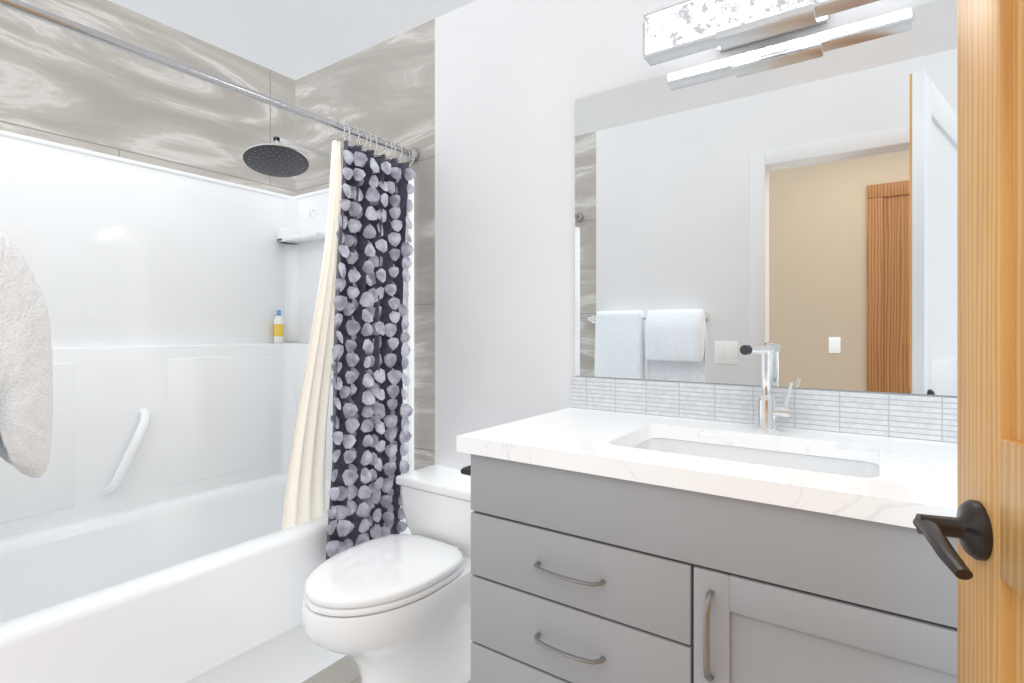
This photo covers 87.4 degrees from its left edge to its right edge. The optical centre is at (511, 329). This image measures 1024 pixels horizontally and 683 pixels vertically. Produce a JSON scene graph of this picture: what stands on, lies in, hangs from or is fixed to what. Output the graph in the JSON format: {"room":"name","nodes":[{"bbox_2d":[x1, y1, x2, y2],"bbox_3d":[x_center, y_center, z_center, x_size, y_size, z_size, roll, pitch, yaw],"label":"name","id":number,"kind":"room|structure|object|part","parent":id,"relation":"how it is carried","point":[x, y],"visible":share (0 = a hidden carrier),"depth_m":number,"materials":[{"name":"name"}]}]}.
{"room":"bathroom","nodes":[
{"label":"bathroom","id":0,"kind":"room"},
{"bbox_2d":[0,0,294,195],"bbox_3d":[-1.544,-0.030,1.984,0.120,2.360,1.570,0,0,35],"label":"tiled wall","id":1,"kind":"structure","parent":0,"point":[62,86],"depth_m":2.04,"materials":[{"name":"tile"}]},
{"bbox_2d":[108,0,475,79],"bbox_3d":[-0.339,-1.260,1.229,2.960,0.100,1.690,0,0,35],"label":"ceiling","id":2,"kind":"structure","parent":0,"point":[295,39],"depth_m":2.12,"materials":[{"name":"white paint"}]},
{"bbox_2d":[295,19,434,470],"bbox_3d":[-0.690,-0.030,2.423,1.030,2.360,0.120,0,0,35],"label":"tiled wall","id":3,"kind":"structure","parent":0,"point":[385,89],"depth_m":2.17,"materials":[{"name":"tile"}]},
{"bbox_2d":[0,0,418,161],"bbox_3d":[-0.801,-0.700,1.547,0.054,0.054,1.448,0,0,35],"label":"curtain rod","id":4,"kind":"object","parent":3,"relation":"attached to","point":[32,11],"visible":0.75,"depth_m":1.41,"materials":[{"name":"grey metal"}]},
{"bbox_2d":[282,120,415,559],"bbox_3d":[-0.562,0.020,1.935,0.247,1.479,0.466,0,0,35],"label":"shower curtain","id":5,"kind":"object","parent":4,"relation":"hanging from","point":[359,337],"visible":0.96,"depth_m":1.89,"materials":[{"name":"fabric"}]},
{"bbox_2d":[242,136,330,176],"bbox_3d":[-0.919,-0.735,2.259,0.247,0.154,0.408,0,0,35],"label":"shower head","id":6,"kind":"object","parent":3,"relation":"attached to","point":[275,158],"visible":0.98,"depth_m":2.19},
{"bbox_2d":[302,655,470,682],"bbox_3d":[-0.339,1.200,1.229,2.960,0.100,1.690,0,0,35],"label":"floor","id":7,"kind":"structure","parent":0,"point":[344,669],"depth_m":1.79,"materials":[{"name":"tile"}]},
{"bbox_2d":[0,130,413,682],"bbox_3d":[-1.125,0.258,1.770,0.807,1.784,1.444,0,0,35],"label":"shower","id":8,"kind":"object","parent":7,"relation":"on","point":[145,537],"visible":0.62,"depth_m":1.91,"materials":[{"name":"white plastic"}]},
{"bbox_2d":[0,466,413,682],"bbox_3d":[-1.125,0.900,1.770,0.807,0.500,1.444,0,0,34],"label":"tub","id":9,"kind":"object","parent":8,"relation":"in","point":[206,584],"depth_m":1.63,"materials":[{"name":"white ceramic"}]},
{"bbox_2d":[274,310,283,342],"bbox_3d":[-1.071,-0.016,2.460,0.042,0.149,0.042,0,0,35],"label":"shampoo bottle","id":10,"kind":"object","parent":8,"relation":"on","point":[278,328],"visible":1,"depth_m":2.44,"materials":[{"name":"white"}]},
{"bbox_2d":[301,465,473,682],"bbox_3d":[-0.327,0.834,1.671,0.412,0.632,0.691,0,0,35],"label":"toilet","id":11,"kind":"object","parent":7,"relation":"on","point":[394,608],"visible":0.81,"depth_m":1.55,"materials":[{"name":"white ceramic"}]},
{"bbox_3d":[-0.383,0.729,1.589,0.368,0.019,0.467,0,0,34],"label":"seat","id":12,"kind":"part","parent":11,"relation":"part of","materials":[{"name":"white plastic"}]},
{"bbox_3d":[-0.381,0.714,1.592,0.368,0.049,0.475,0,0,34],"label":"lid","id":13,"kind":"part","parent":11,"relation":"part of","materials":[{"name":"white plastic"}]},
{"bbox_2d":[457,344,956,682],"bbox_3d":[0.505,0.593,1.162,1.248,1.114,0.599,0,0,35],"label":"bathroom vanity","id":14,"kind":"object","parent":7,"relation":"on","point":[633,531],"visible":1,"depth_m":1.03,"materials":[{"name":"grey paint"}]},
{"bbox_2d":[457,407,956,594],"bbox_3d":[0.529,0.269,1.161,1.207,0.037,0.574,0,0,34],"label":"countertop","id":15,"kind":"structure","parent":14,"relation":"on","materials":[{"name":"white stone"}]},
{"bbox_2d":[739,344,793,431],"bbox_3d":[0.626,0.143,1.312,0.106,0.214,0.127,0,0,34],"label":"faucet","id":16,"kind":"object","parent":15,"relation":"on","point":[767,411],"depth_m":1.33,"materials":[{"name":"silver metal"}]},
{"bbox_2d":[435,0,952,469],"bbox_3d":[0.530,-0.030,1.585,1.930,2.360,0.120,0,0,35],"label":"wall","id":17,"kind":"structure","parent":0,"point":[514,79],"depth_m":1.87,"materials":[{"name":"paint"}]},
{"bbox_2d":[643,0,879,65],"bbox_3d":[0.642,-0.800,1.350,0.612,0.128,0.132,0,0,35],"label":"sconce","id":18,"kind":"object","parent":17,"relation":"attached to","point":[681,29],"visible":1,"depth_m":1.36,"materials":[{"name":"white glass"}]},
{"bbox_2d":[570,376,956,457],"bbox_3d":[0.688,0.200,1.394,1.204,0.100,0.009,0,0,34],"label":"backsplash","id":19,"kind":"structure","parent":17,"relation":"attached to","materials":[{"name":"tile"}]},
{"bbox_2d":[575,0,956,396],"bbox_3d":[0.691,-0.298,1.394,1.184,0.892,0.005,0,0,35],"label":"mirror","id":20,"kind":"object","parent":17,"relation":"attached to","point":[793,203],"visible":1,"depth_m":1.38,"materials":[{"name":"clear glass"}]},
{"bbox_3d":[-0.772,-0.030,0.574,0.930,2.360,0.120,0,0,34],"label":"wall","id":21,"kind":"structure","parent":0,"visible":0},
{"bbox_2d":[0,231,52,477],"bbox_3d":[-0.826,0.140,0.762,0.696,0.505,0.128,0,0,35],"label":"towel","id":22,"kind":"object","parent":21,"relation":"attached to","point":[26,392],"visible":1,"depth_m":0.58,"materials":[{"name":"white fabric"}]},
{"bbox_3d":[-0.055,-1.030,0.081,0.810,0.360,0.120,0,0,34],"label":"wall","id":23,"kind":"structure","parent":0,"visible":0},
{"bbox_2d":[957,0,1023,682],"bbox_3d":[0.436,0.147,0.291,0.040,1.986,0.806,0,0,21],"label":"door","id":24,"kind":"structure","parent":23,"relation":"in","point":[990,298],"depth_m":0.59,"materials":[{"name":"brown wood"}]},
{"bbox_2d":[913,500,992,579],"bbox_3d":[0.541,0.230,0.569,0.174,0.066,0.152,0,0,21],"label":"door handle","id":25,"kind":"object","parent":24,"relation":"attached to","point":[969,526],"depth_m":0.60,"materials":[{"name":"brown metal"}]}
]}

